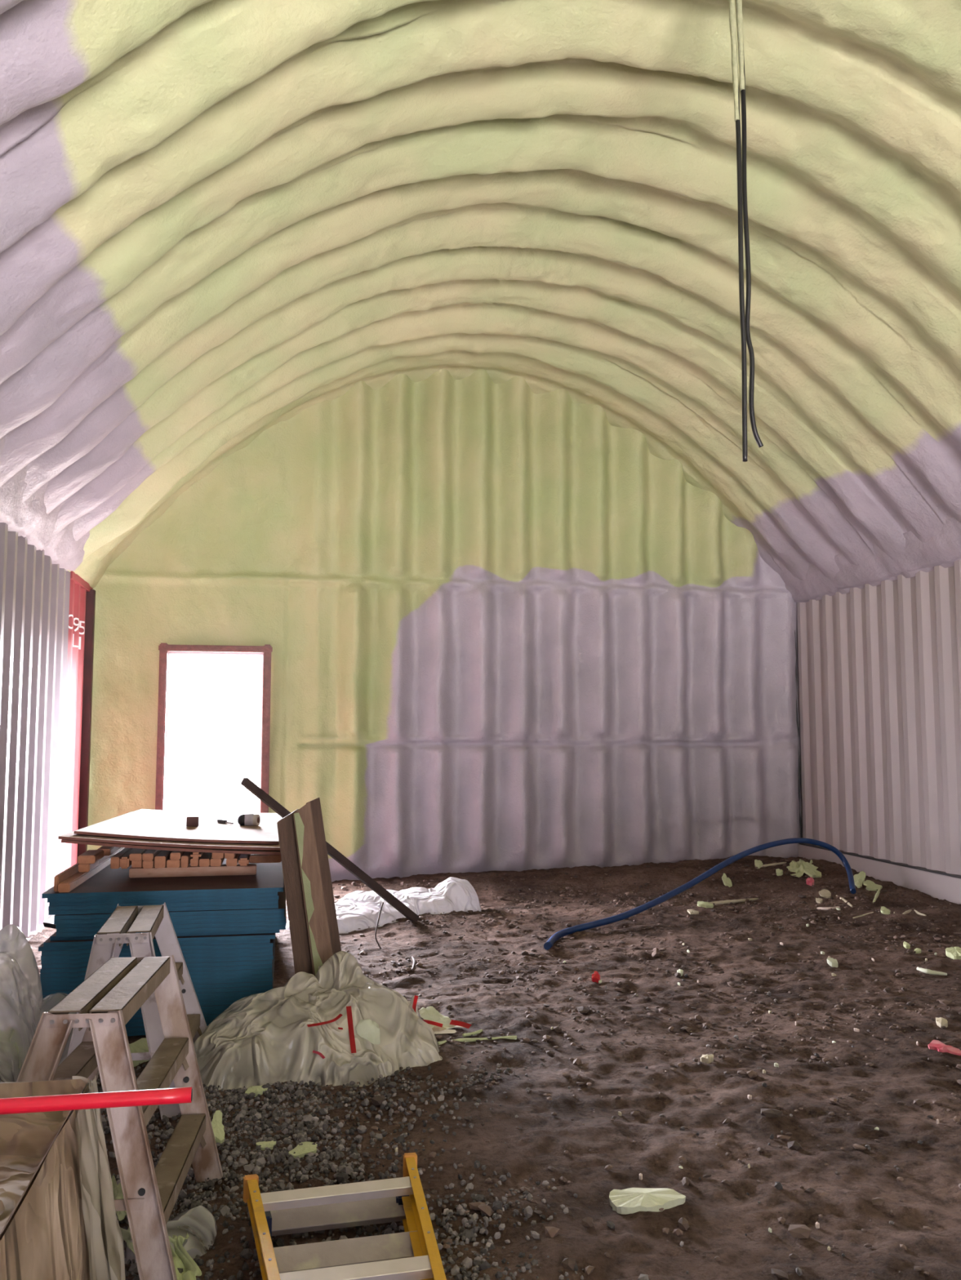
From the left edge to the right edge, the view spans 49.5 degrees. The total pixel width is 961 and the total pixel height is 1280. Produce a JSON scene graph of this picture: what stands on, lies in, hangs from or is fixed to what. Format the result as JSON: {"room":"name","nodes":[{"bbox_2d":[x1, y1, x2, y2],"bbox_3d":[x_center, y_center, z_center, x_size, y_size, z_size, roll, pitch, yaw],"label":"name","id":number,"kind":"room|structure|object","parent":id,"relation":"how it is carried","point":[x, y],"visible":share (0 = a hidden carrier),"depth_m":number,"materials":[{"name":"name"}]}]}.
{"room":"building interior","nodes":[
{"label":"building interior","id":0,"kind":"room"},
{"bbox_2d":[0,522,71,937],"bbox_3d":[-2.458,0.376,2.603,0.100,3.220,13.272,1,-5,-11],"label":"wall","id":1,"kind":"structure","parent":0,"point":[35,592],"depth_m":7.90,"materials":[{"name":"metal"}]},
{"bbox_2d":[0,435,112,587],"bbox_3d":[-2.460,-1.293,3.304,0.340,0.392,14.350,1,-5,-11],"label":"spray foam insulation","id":2,"kind":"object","parent":1,"relation":"attached to","point":[29,518],"depth_m":7.80,"materials":[{"name":"plastic"}]},
{"bbox_2d":[87,368,802,881],"bbox_3d":[-0.151,-0.174,10.866,8.180,6.000,0.345,1,-5,-11],"label":"wall","id":3,"kind":"structure","parent":0,"point":[505,631],"depth_m":10.88,"materials":[{"name":"plastic"}]},
{"bbox_2d":[155,643,272,813],"bbox_3d":[-2.651,1.205,10.373,1.100,2.325,0.240,1,-5,-11],"label":"door frame","id":4,"kind":"structure","parent":3,"relation":"in","point":[166,651],"depth_m":10.34,"materials":[{"name":"brown"}]},
{"bbox_2d":[794,630,801,835],"bbox_3d":[3.495,0.936,11.481,0.029,2.500,0.024,1,-5,-11],"label":"gap","id":5,"kind":"structure","parent":3,"relation":"attached to","point":[794,630],"depth_m":11.44,"materials":[{"name":"black"}]},
{"bbox_2d":[0,0,960,602],"bbox_3d":[1.148,-2.277,4.126,8.060,2.702,14.850,1,-5,-11],"label":"ceiling","id":6,"kind":"structure","parent":0,"point":[220,220],"depth_m":6.60,"materials":[{"name":"plastic"}]},
{"bbox_2d":[728,0,747,462],"bbox_3d":[1.208,-2.104,4.912,0.060,2.571,0.041,1,-5,-11],"label":"hanging cable","id":7,"kind":"object","parent":6,"relation":"hanging from","point":[732,20],"visible":1,"depth_m":4.90,"materials":[{"name":"black plastic"}]},
{"bbox_2d":[735,0,763,447],"bbox_3d":[1.267,-2.137,4.947,0.098,2.493,0.043,1,-5,-11],"label":"hanging cable","id":8,"kind":"object","parent":6,"relation":"hanging from","point":[738,2],"visible":1,"depth_m":4.93,"materials":[{"name":"black plastic"}]},
{"bbox_2d":[0,855,960,1279],"bbox_3d":[1.147,1.780,3.777,7.566,0.309,14.484,1,-5,-11],"label":"floor","id":9,"kind":"structure","parent":0,"point":[718,1215],"depth_m":4.33,"materials":[{"name":"soil"}]},
{"bbox_2d":[0,1026,23,1071],"bbox_3d":[-2.026,1.791,4.526,0.200,0.171,0.174,-4,-6,37],"label":"scrap","id":10,"kind":"object","parent":9,"relation":"on","point":[10,1037],"visible":0.23,"depth_m":4.53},
{"bbox_2d":[0,924,44,1082],"bbox_3d":[-2.203,1.553,4.256,0.730,0.648,1.040,1,-5,-11],"label":"plastic bag","id":11,"kind":"object","parent":9,"relation":"on","point":[18,989],"visible":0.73,"depth_m":4.45,"materials":[{"name":"grey"}]},
{"bbox_2d":[17,994,76,1066],"bbox_3d":[-1.856,1.727,4.602,0.400,0.329,0.424,1,-5,-11],"label":"plastic bag","id":12,"kind":"object","parent":9,"relation":"on","point":[37,1011],"visible":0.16,"depth_m":4.67,"materials":[{"name":"grey"}]},
{"bbox_2d":[0,1075,125,1279],"bbox_3d":[-1.182,1.263,1.564,1.135,0.666,1.622,1,-5,-11],"label":"tarp","id":13,"kind":"object","parent":9,"relation":"on","point":[59,1220],"visible":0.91,"depth_m":2.12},
{"bbox_2d":[0,1087,192,1115],"bbox_3d":[-0.829,0.958,2.162,0.447,0.031,0.031,1,-5,-11],"label":"pole","id":14,"kind":"object","parent":13,"relation":"on","point":[180,1095],"visible":1,"depth_m":2.16,"materials":[{"name":"plastic"}]},
{"bbox_2d":[75,1076,125,1279],"bbox_3d":[-0.804,1.313,2.265,0.132,0.637,0.263,1,-5,-11],"label":"curtain","id":15,"kind":"object","parent":13,"relation":"hanging from","point":[101,1236],"depth_m":2.24,"materials":[{"name":"fabric"}]},
{"bbox_2d":[59,571,95,873],"bbox_3d":[-3.756,0.973,9.609,0.150,3.110,1.028,1,-5,-11],"label":"shipping container","id":16,"kind":"object","parent":9,"relation":"on","point":[76,780],"visible":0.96,"depth_m":9.74,"materials":[{"name":"metal"}]},
{"bbox_2d":[126,1031,146,1035],"bbox_3d":[-1.767,1.981,6.149,1.070,0.020,2.400,1,-5,-11],"label":"plywood sheet","id":17,"kind":"object","parent":9,"relation":"on","point":[138,1033],"visible":0.04,"depth_m":4.96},
{"bbox_2d":[70,1022,210,1032],"bbox_3d":[-1.764,1.960,6.149,1.070,0.020,2.400,1,-5,-11],"label":"plywood sheet","id":18,"kind":"object","parent":17,"relation":"on","point":[128,1028],"visible":0.04,"depth_m":4.96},
{"bbox_2d":[125,947,275,1027],"bbox_3d":[-1.764,1.940,6.153,1.070,0.020,2.400,1,-5,-11],"label":"plywood sheet","id":19,"kind":"object","parent":18,"relation":"on","point":[207,1020],"visible":0.06,"depth_m":4.96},
{"bbox_2d":[127,1013,220,1022],"bbox_3d":[-1.765,1.919,6.154,1.070,0.020,2.400,1,-5,-11],"label":"plywood sheet","id":20,"kind":"object","parent":19,"relation":"on","point":[215,1015],"visible":0.04,"depth_m":4.97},
{"bbox_2d":[39,1008,235,1020],"bbox_3d":[-1.766,1.899,6.157,1.070,0.020,2.400,1,-5,-11],"label":"plywood sheet","id":21,"kind":"object","parent":20,"relation":"on","point":[211,1011],"visible":0.07,"depth_m":5.03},
{"bbox_2d":[39,945,275,1017],"bbox_3d":[-1.763,1.879,6.157,1.070,0.020,2.400,1,-5,-11],"label":"plywood sheet","id":22,"kind":"object","parent":21,"relation":"on","point":[220,1006],"visible":0.07,"depth_m":5.03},
{"bbox_2d":[40,1000,237,1013],"bbox_3d":[-1.766,1.858,6.162,1.070,0.020,2.400,1,-5,-11],"label":"plywood sheet","id":23,"kind":"object","parent":22,"relation":"on","point":[214,1002],"visible":0.06,"depth_m":5.04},
{"bbox_2d":[43,995,249,1008],"bbox_3d":[-1.768,1.838,6.163,1.070,0.020,2.400,1,-5,-11],"label":"plywood sheet","id":24,"kind":"object","parent":23,"relation":"on","point":[228,997],"visible":0.09,"depth_m":5.04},
{"bbox_2d":[46,938,275,1004],"bbox_3d":[-1.762,1.817,6.163,1.070,0.020,2.400,1,-5,-11],"label":"plywood sheet","id":25,"kind":"object","parent":24,"relation":"on","point":[240,993],"visible":0.13,"depth_m":5.05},
{"bbox_2d":[43,951,274,999],"bbox_3d":[-1.764,1.797,6.166,1.070,0.020,2.400,1,-5,-11],"label":"plywood sheet","id":26,"kind":"object","parent":25,"relation":"on","point":[252,988],"visible":0.13,"depth_m":5.05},
{"bbox_2d":[42,981,272,995],"bbox_3d":[-1.765,1.777,6.169,1.070,0.020,2.400,1,-5,-11],"label":"plywood sheet","id":27,"kind":"object","parent":26,"relation":"on","point":[264,983],"visible":0.16,"depth_m":5.05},
{"bbox_2d":[41,944,274,991],"bbox_3d":[-1.764,1.756,6.173,1.070,0.020,2.400,1,-5,-11],"label":"plywood sheet","id":28,"kind":"object","parent":27,"relation":"on","point":[260,979],"visible":0.17,"depth_m":5.05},
{"bbox_2d":[40,960,273,986],"bbox_3d":[-1.766,1.736,6.172,1.070,0.020,2.400,1,-5,-11],"label":"plywood sheet","id":29,"kind":"object","parent":28,"relation":"on","point":[259,975],"visible":0.17,"depth_m":5.04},
{"bbox_2d":[40,966,272,982],"bbox_3d":[-1.766,1.715,6.170,1.070,0.020,2.400,1,-5,-11],"label":"plywood sheet","id":30,"kind":"object","parent":29,"relation":"on","point":[252,971],"visible":0.19,"depth_m":5.04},
{"bbox_2d":[40,962,272,977],"bbox_3d":[-1.767,1.695,6.173,1.070,0.020,2.400,1,-5,-11],"label":"plywood sheet","id":31,"kind":"object","parent":30,"relation":"on","point":[266,966],"visible":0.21,"depth_m":5.04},
{"bbox_2d":[40,960,272,973],"bbox_3d":[-1.767,1.674,6.176,1.070,0.020,2.400,1,-5,-11],"label":"plywood sheet","id":32,"kind":"object","parent":31,"relation":"on","point":[258,962],"visible":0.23,"depth_m":5.04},
{"bbox_2d":[41,938,274,968],"bbox_3d":[-1.763,1.654,6.181,1.070,0.020,2.400,1,-5,-11],"label":"plywood sheet","id":33,"kind":"object","parent":32,"relation":"on","point":[252,957],"visible":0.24,"depth_m":5.05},
{"bbox_2d":[40,951,272,964],"bbox_3d":[-1.766,1.634,6.183,1.070,0.020,2.400,1,-5,-11],"label":"plywood sheet","id":34,"kind":"object","parent":33,"relation":"on","point":[251,953],"visible":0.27,"depth_m":5.04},
{"bbox_2d":[40,946,272,959],"bbox_3d":[-1.766,1.613,6.180,1.070,0.020,2.400,1,-5,-11],"label":"plywood sheet","id":35,"kind":"object","parent":34,"relation":"on","point":[268,948],"visible":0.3,"depth_m":5.04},
{"bbox_2d":[41,938,273,955],"bbox_3d":[-1.764,1.593,6.183,1.070,0.020,2.400,1,-5,-11],"label":"plywood sheet","id":36,"kind":"object","parent":35,"relation":"on","point":[271,944],"visible":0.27,"depth_m":5.04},
{"bbox_2d":[38,937,270,951],"bbox_3d":[-1.780,1.572,6.183,1.070,0.020,2.400,1,-5,-11],"label":"plywood sheet","id":37,"kind":"object","parent":36,"relation":"on","point":[41,948],"visible":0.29,"depth_m":5.04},
{"bbox_2d":[43,933,275,946],"bbox_3d":[-1.753,1.551,6.178,1.070,0.020,2.400,1,-5,-11],"label":"plywood sheet","id":38,"kind":"object","parent":37,"relation":"on","point":[48,943],"visible":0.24,"depth_m":5.04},
{"bbox_2d":[50,929,279,940],"bbox_3d":[-1.741,1.535,6.225,1.070,0.020,2.400,1,-5,-11],"label":"plywood sheet","id":39,"kind":"object","parent":38,"relation":"on","point":[53,937],"visible":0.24,"depth_m":5.08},
{"bbox_2d":[56,924,285,937],"bbox_3d":[-1.706,1.512,6.207,1.070,0.020,2.400,1,-5,-11],"label":"plywood sheet","id":40,"kind":"object","parent":39,"relation":"on","point":[282,926],"visible":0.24,"depth_m":5.06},
{"bbox_2d":[56,892,286,933],"bbox_3d":[-1.705,1.492,6.209,1.070,0.020,2.400,1,-5,-11],"label":"plywood sheet","id":41,"kind":"object","parent":40,"relation":"on","point":[277,922],"visible":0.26,"depth_m":5.07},
{"bbox_2d":[55,885,285,928],"bbox_3d":[-1.709,1.472,6.210,1.070,0.020,2.400,1,-5,-11],"label":"plywood sheet","id":42,"kind":"object","parent":41,"relation":"on","point":[283,918],"visible":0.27,"depth_m":5.07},
{"bbox_2d":[53,912,284,924],"bbox_3d":[-1.713,1.450,6.201,1.070,0.020,2.400,1,-5,-11],"label":"plywood sheet","id":43,"kind":"object","parent":42,"relation":"on","point":[277,914],"visible":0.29,"depth_m":5.05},
{"bbox_2d":[53,879,284,919],"bbox_3d":[-1.713,1.430,6.203,1.070,0.020,2.400,1,-5,-11],"label":"plywood sheet","id":44,"kind":"object","parent":43,"relation":"on","point":[281,900],"visible":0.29,"depth_m":5.06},
{"bbox_2d":[48,903,278,915],"bbox_3d":[-1.745,1.411,6.217,1.070,0.020,2.400,1,-5,-11],"label":"plywood sheet","id":45,"kind":"object","parent":44,"relation":"on","point":[274,905],"visible":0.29,"depth_m":5.06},
{"bbox_2d":[48,899,278,911],"bbox_3d":[-1.746,1.390,6.218,1.070,0.020,2.400,1,-5,-11],"label":"plywood sheet","id":46,"kind":"object","parent":45,"relation":"on","point":[269,901],"visible":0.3,"depth_m":5.05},
{"bbox_2d":[48,892,279,906],"bbox_3d":[-1.744,1.370,6.221,1.070,0.020,2.400,1,-5,-11],"label":"plywood sheet","id":47,"kind":"object","parent":46,"relation":"on","point":[252,898],"visible":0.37,"depth_m":5.04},
{"bbox_2d":[47,892,277,902],"bbox_3d":[-1.746,1.348,6.206,1.070,0.020,2.400,1,-5,-11],"label":"plywood sheet","id":48,"kind":"object","parent":47,"relation":"on","point":[251,894],"visible":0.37,"depth_m":5.03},
{"bbox_2d":[42,853,283,897],"bbox_3d":[-1.743,1.326,6.200,1.120,0.020,2.400,1,-5,-11],"label":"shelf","id":49,"kind":"object","parent":48,"relation":"on","point":[268,877],"visible":0.4,"depth_m":5.20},
{"bbox_2d":[53,862,79,891],"bbox_3d":[-2.192,1.252,5.920,0.022,0.075,1.900,1,-5,-10],"label":"timber","id":50,"kind":"object","parent":49,"relation":"on","point":[69,872],"visible":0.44,"depth_m":5.12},
{"bbox_2d":[57,847,124,892],"bbox_3d":[-2.146,1.267,5.896,0.055,0.042,1.900,1,-5,-10],"label":"timber","id":51,"kind":"object","parent":49,"relation":"on","point":[74,881],"visible":0.54,"depth_m":5.28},
{"bbox_2d":[78,860,98,871],"bbox_3d":[-2.070,1.188,5.504,0.057,0.043,0.270,1,-5,-11],"label":"timber","id":52,"kind":"object","parent":51,"relation":"on","point":[82,867],"visible":0.73,"depth_m":5.38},
{"bbox_2d":[77,849,103,863],"bbox_3d":[-2.054,1.143,5.496,0.085,0.042,0.280,1,-5,-11],"label":"timber","id":53,"kind":"object","parent":52,"relation":"on","point":[90,856],"visible":1,"depth_m":5.38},
{"bbox_2d":[97,845,120,855],"bbox_3d":[-2.178,1.217,6.344,0.075,0.036,1.400,1,-5,-11],"label":"timber","id":54,"kind":"object","parent":52,"relation":"on","point":[108,851],"visible":0.34,"depth_m":5.69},
{"bbox_2d":[110,847,133,868],"bbox_3d":[-2.055,1.236,6.195,0.044,0.060,1.500,1,-5,-11],"label":"timber","id":55,"kind":"object","parent":49,"relation":"on","point":[115,860],"visible":0.44,"depth_m":5.48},
{"bbox_2d":[128,863,257,877],"bbox_3d":[-1.532,1.234,5.571,0.653,0.048,0.090,1,-5,-11],"label":"timber","id":56,"kind":"object","parent":49,"relation":"on","point":[251,869],"visible":1,"depth_m":5.53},
{"bbox_2d":[120,848,137,868],"bbox_3d":[-2.006,1.236,6.193,0.046,0.060,1.500,1,-5,-11],"label":"timber","id":57,"kind":"object","parent":56,"relation":"on","point":[125,863],"visible":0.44,"depth_m":5.47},
{"bbox_2d":[131,859,143,867],"bbox_3d":[-1.954,1.250,6.241,0.056,0.040,1.500,1,-5,-11],"label":"timber","id":58,"kind":"object","parent":56,"relation":"on","point":[135,864],"visible":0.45,"depth_m":5.51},
{"bbox_2d":[128,848,147,860],"bbox_3d":[-1.951,1.208,6.207,0.061,0.036,1.500,1,-5,-11],"label":"timber","id":59,"kind":"object","parent":58,"relation":"on","point":[136,855],"visible":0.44,"depth_m":5.48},
{"bbox_2d":[142,858,154,868],"bbox_3d":[-1.889,1.248,6.216,0.053,0.040,1.500,1,-5,-11],"label":"timber","id":60,"kind":"object","parent":56,"relation":"on","point":[146,864],"visible":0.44,"depth_m":5.48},
{"bbox_2d":[142,848,161,860],"bbox_3d":[-1.891,1.209,6.219,0.056,0.036,1.500,1,-5,-11],"label":"timber","id":61,"kind":"object","parent":60,"relation":"on","point":[149,855],"visible":0.44,"depth_m":5.49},
{"bbox_2d":[154,849,173,867],"bbox_3d":[-1.830,1.239,6.231,0.056,0.060,1.500,1,-5,-11],"label":"timber","id":62,"kind":"object","parent":56,"relation":"on","point":[160,860],"visible":0.46,"depth_m":5.50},
{"bbox_2d":[166,857,181,867],"bbox_3d":[-1.764,1.250,6.243,0.068,0.040,1.500,1,-5,-11],"label":"timber","id":63,"kind":"object","parent":56,"relation":"on","point":[170,863],"visible":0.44,"depth_m":5.51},
{"bbox_2d":[181,851,192,867],"bbox_3d":[-1.706,1.241,6.249,0.036,0.060,1.500,1,-5,-11],"label":"timber","id":64,"kind":"object","parent":56,"relation":"on","point":[185,858],"visible":0.44,"depth_m":5.52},
{"bbox_2d":[199,852,212,866],"bbox_3d":[-1.609,1.254,6.283,0.054,0.040,1.500,1,-5,-11],"label":"timber","id":65,"kind":"object","parent":56,"relation":"on","point":[205,860],"visible":0.44,"depth_m":5.56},
{"bbox_2d":[226,853,240,866],"bbox_3d":[-1.468,1.255,6.301,0.057,0.040,1.500,1,-5,-11],"label":"timber","id":66,"kind":"object","parent":56,"relation":"on","point":[229,862],"visible":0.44,"depth_m":5.57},
{"bbox_2d":[224,853,235,858],"bbox_3d":[-1.479,1.216,6.298,0.051,0.036,1.500,1,-5,-11],"label":"timber","id":67,"kind":"object","parent":66,"relation":"on","point":[227,855],"visible":0.24,"depth_m":5.56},
{"bbox_2d":[61,839,280,854],"bbox_3d":[-1.760,1.157,6.383,1.109,0.100,2.150,1,-5,-11],"label":"board","id":68,"kind":"object","parent":67,"relation":"on","point":[96,843],"visible":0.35,"depth_m":5.34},
{"bbox_2d":[57,812,282,850],"bbox_3d":[-1.772,1.136,6.382,1.114,0.093,2.150,1,-5,-11],"label":"board","id":69,"kind":"object","parent":68,"relation":"on","point":[69,836],"visible":0.36,"depth_m":5.38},
{"bbox_2d":[74,808,281,844],"bbox_3d":[-1.764,1.124,6.446,1.049,0.086,2.030,1,-5,-11],"label":"board","id":70,"kind":"object","parent":69,"relation":"on","point":[143,824],"visible":0.91,"depth_m":6.01,"materials":[{"name":"wood"}]},
{"bbox_2d":[186,816,199,826],"bbox_3d":[-1.718,1.084,6.222,0.068,0.060,0.060,1,-5,-11],"label":"wooden block","id":71,"kind":"object","parent":70,"relation":"on","point":[191,821],"visible":0.99,"depth_m":6.20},
{"bbox_2d":[237,813,260,825],"bbox_3d":[-1.437,1.118,6.465,0.139,0.078,0.083,1,-5,-11],"label":"spray can","id":72,"kind":"object","parent":70,"relation":"on","point":[244,819],"visible":0.97,"depth_m":6.44,"materials":[{"name":"white metal"}]},
{"bbox_2d":[238,853,251,866],"bbox_3d":[-1.407,1.256,6.312,0.054,0.040,1.500,1,-5,-11],"label":"timber","id":73,"kind":"object","parent":56,"relation":"on","point":[244,859],"visible":0.44,"depth_m":5.59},
{"bbox_2d":[249,854,281,862],"bbox_3d":[-1.185,1.205,5.746,0.170,0.040,0.070,1,-5,-11],"label":"timber","id":74,"kind":"object","parent":73,"relation":"on","point":[253,858],"visible":0.86,"depth_m":5.71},
{"bbox_2d":[128,1037,149,1066],"bbox_3d":[-1.548,1.827,4.615,0.180,0.082,0.178,-2,-6,21],"label":"scrap","id":75,"kind":"object","parent":9,"relation":"on","point":[141,1045],"visible":0.3,"depth_m":4.59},
{"bbox_2d":[120,1222,201,1279],"bbox_3d":[-0.876,1.677,2.873,0.161,0.061,0.591,4,-6,-35],"label":"sheet","id":76,"kind":"object","parent":9,"relation":"on","point":[181,1258],"visible":0.32,"depth_m":2.81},
{"bbox_2d":[124,1205,217,1264],"bbox_3d":[-0.882,1.696,2.965,0.259,0.079,0.273,1,-5,-11],"label":"plastic bag","id":77,"kind":"object","parent":9,"relation":"on","point":[208,1226],"visible":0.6,"depth_m":2.98,"materials":[{"name":"grey"}]},
{"bbox_2d":[256,1140,275,1150],"bbox_3d":[-0.752,1.774,3.653,0.070,0.024,0.061,1,-5,-11],"label":"scrap","id":78,"kind":"object","parent":9,"relation":"on","point":[264,1144],"visible":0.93,"depth_m":3.64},
{"bbox_2d":[288,1141,317,1158],"bbox_3d":[-0.613,1.766,3.601,0.099,0.027,0.097,1,-5,-11],"label":"scrap","id":79,"kind":"object","parent":9,"relation":"on","point":[300,1151],"visible":0.9,"depth_m":3.59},
{"bbox_2d":[193,951,442,1090],"bbox_3d":[-0.752,1.682,4.694,1.207,0.433,0.867,1,-5,-11],"label":"plastic sheeting","id":80,"kind":"object","parent":9,"relation":"on","point":[332,1021],"visible":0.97,"depth_m":4.53,"materials":[{"name":"white plastic"}]},
{"bbox_2d":[276,808,313,974],"bbox_3d":[-0.889,1.347,5.100,0.155,1.018,0.208,-2,-6,22],"label":"plank","id":81,"kind":"object","parent":80,"relation":"on","point":[286,825],"visible":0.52,"depth_m":5.09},
{"bbox_2d":[293,801,333,976],"bbox_3d":[-0.822,1.310,5.164,0.226,1.001,0.132,1,-5,-11],"label":"plank","id":82,"kind":"object","parent":80,"relation":"on","point":[319,938],"visible":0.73,"depth_m":5.16,"materials":[{"name":"brown wood"}]},
{"bbox_2d":[306,797,341,954],"bbox_3d":[-0.800,1.378,5.394,0.280,1.113,0.098,3,-6,-32],"label":"plank","id":83,"kind":"object","parent":9,"relation":"on","point":[315,803],"visible":0.5,"depth_m":5.41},
{"bbox_2d":[240,777,418,921],"bbox_3d":[-1.008,1.518,7.317,0.040,1.144,1.674,-4,-7,39],"label":"wooden pole","id":84,"kind":"object","parent":9,"relation":"on","point":[246,783],"visible":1,"depth_m":7.38,"materials":[{"name":"brown wood"}]},
{"bbox_2d":[243,1152,446,1279],"bbox_3d":[-0.332,1.587,2.524,0.516,0.147,1.279,1,-5,-11],"label":"step ladder","id":85,"kind":"object","parent":9,"relation":"on","point":[412,1254],"visible":1,"depth_m":2.84,"materials":[{"name":"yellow metal"}]},
{"bbox_2d":[285,876,481,933],"bbox_3d":[-0.786,2.094,8.278,1.775,0.333,0.834,5,-7,-41],"label":"plastic sheeting","id":86,"kind":"object","parent":9,"relation":"on","point":[356,909],"visible":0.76,"depth_m":8.17,"materials":[{"name":"white"}]},
{"bbox_2d":[407,995,471,1034],"bbox_3d":[-0.225,1.856,5.184,0.276,0.144,0.298,3,-6,-29],"label":"wrapper","id":87,"kind":"object","parent":9,"relation":"on","point":[439,1023],"visible":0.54,"depth_m":5.20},
{"bbox_2d":[0,973,933,1279],"bbox_3d":[-0.010,1.823,4.160,4.020,0.090,3.937,1,-5,-11],"label":"gravel","id":88,"kind":"object","parent":9,"relation":"on","point":[300,1133],"visible":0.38,"depth_m":3.56,"materials":[{"name":"gravel"}]},
{"bbox_2d":[16,955,222,1279],"bbox_3d":[-1.104,1.388,3.068,0.607,0.727,0.924,1,-5,-6],"label":"stepladder","id":89,"kind":"object","parent":88,"relation":"on","point":[108,998],"visible":0.85,"depth_m":2.90,"materials":[{"name":"metal"}]},
{"bbox_2d":[111,1175,127,1221],"bbox_3d":[-1.103,1.686,3.136,0.067,0.070,0.270,2,-6,-23],"label":"sheet","id":90,"kind":"object","parent":88,"relation":"on","point":[117,1191],"visible":0.41,"depth_m":3.13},
{"bbox_2d":[59,902,207,1119],"bbox_3d":[-1.434,1.498,4.280,0.684,0.727,0.811,1,-5,-11],"label":"stepladder","id":91,"kind":"object","parent":88,"relation":"on","point":[120,928],"visible":0.48,"depth_m":4.07,"materials":[{"name":"metal"}]},
{"bbox_2d":[211,1110,224,1143],"bbox_3d":[-0.938,1.741,3.710,0.057,0.096,0.095,1,-5,-11],"label":"scrap","id":92,"kind":"object","parent":88,"relation":"on","point":[218,1127],"visible":0.69,"depth_m":3.70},
{"bbox_2d":[244,1085,267,1097],"bbox_3d":[-0.899,1.814,4.191,0.096,0.032,0.078,1,-5,-11],"label":"scrap","id":93,"kind":"object","parent":88,"relation":"on","point":[257,1090],"visible":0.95,"depth_m":4.17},
{"bbox_2d":[437,1035,516,1044],"bbox_3d":[-0.016,1.892,4.927,0.383,0.028,0.057,1,-5,-11],"label":"strip","id":94,"kind":"object","parent":9,"relation":"on","point":[466,1040],"visible":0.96,"depth_m":4.94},
{"bbox_2d":[327,857,960,1279],"bbox_3d":[1.577,2.001,6.604,5.224,0.234,7.935,1,-5,-11],"label":"debris","id":95,"kind":"object","parent":9,"relation":"on","point":[795,1231],"visible":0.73,"depth_m":5.38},
{"bbox_2d":[608,1187,685,1214],"bbox_3d":[0.521,1.737,3.228,0.237,0.043,0.130,1,-5,-11],"label":"scrap","id":96,"kind":"object","parent":9,"relation":"on","point":[630,1200],"visible":1,"depth_m":3.21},
{"bbox_2d":[543,837,855,950],"bbox_3d":[1.837,1.957,8.333,3.877,0.536,0.544,4,-6,-36],"label":"hose","id":97,"kind":"object","parent":9,"relation":"on","point":[562,933],"visible":1,"depth_m":8.51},
{"bbox_2d":[708,897,758,905],"bbox_3d":[2.084,2.205,8.768,0.771,0.035,0.075,4,-6,-35],"label":"strip","id":98,"kind":"object","parent":9,"relation":"on","point":[727,901],"visible":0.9,"depth_m":8.76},
{"bbox_2d":[786,858,818,877],"bbox_3d":[3.156,2.238,10.236,0.280,0.113,0.610,-1,-5,7],"label":"scrap","id":99,"kind":"object","parent":9,"relation":"on","point":[797,867],"visible":0.8,"depth_m":10.27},
{"bbox_2d":[803,862,821,878],"bbox_3d":[3.187,2.221,10.057,0.159,0.132,0.183,1,-5,-11],"label":"scrap","id":100,"kind":"object","parent":9,"relation":"on","point":[810,869],"visible":0.99,"depth_m":10.02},
{"bbox_2d":[853,871,865,888],"bbox_3d":[3.417,2.166,9.414,0.101,0.143,0.151,-5,-7,42],"label":"scrap","id":101,"kind":"object","parent":9,"relation":"on","point":[859,878],"visible":0.88,"depth_m":9.40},
{"bbox_2d":[862,880,882,890],"bbox_3d":[3.471,2.178,9.230,0.175,0.073,0.197,1,-5,-11],"label":"scrap","id":102,"kind":"object","parent":9,"relation":"on","point":[870,886],"visible":0.99,"depth_m":9.22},
{"bbox_2d":[915,967,946,975],"bbox_3d":[2.745,2.022,6.345,0.175,0.034,0.055,-4,-6,35],"label":"strip","id":103,"kind":"object","parent":9,"relation":"on","point":[922,970],"visible":1,"depth_m":6.33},
{"bbox_2d":[927,1040,960,1055],"bbox_3d":[2.131,1.875,4.769,0.117,0.035,0.174,3,-6,-34],"label":"scrap","id":104,"kind":"object","parent":9,"relation":"on","point":[936,1045],"visible":1,"depth_m":4.76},
{"bbox_2d":[945,946,960,959],"bbox_3d":[3.071,2.025,6.723,0.101,0.069,0.118,1,-5,-11],"label":"scrap","id":105,"kind":"object","parent":9,"relation":"on","point":[953,953],"visible":1,"depth_m":6.72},
{"bbox_2d":[796,560,960,875],"bbox_3d":[4.844,0.383,4.686,0.100,2.860,14.650,1,-5,-11],"label":"wall","id":106,"kind":"structure","parent":0,"point":[879,666],"depth_m":9.84,"materials":[{"name":"metal"}]},
{"bbox_2d":[780,517,960,602],"bbox_3d":[4.774,-1.180,4.661,0.340,0.350,14.350,1,-5,-11],"label":"spray foam insulation","id":107,"kind":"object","parent":106,"relation":"attached to","point":[944,547],"depth_m":9.80,"materials":[{"name":"plastic"}]},
{"bbox_2d":[797,844,960,904],"bbox_3d":[4.825,1.723,4.383,0.105,0.255,14.300,1,-5,-11],"label":"baseboard","id":108,"kind":"structure","parent":106,"relation":"attached to","point":[940,886],"depth_m":9.45,"materials":[{"name":"white paint"}]},
{"bbox_2d":[798,843,960,878],"bbox_3d":[4.821,1.587,4.369,0.082,0.012,14.250,1,-5,-11],"label":"gap","id":109,"kind":"structure","parent":106,"relation":"attached to","point":[937,872],"depth_m":9.62,"materials":[{"name":"black"}]},
{"label":"outside","id":110,"kind":"structure","parent":0,"visible":0},
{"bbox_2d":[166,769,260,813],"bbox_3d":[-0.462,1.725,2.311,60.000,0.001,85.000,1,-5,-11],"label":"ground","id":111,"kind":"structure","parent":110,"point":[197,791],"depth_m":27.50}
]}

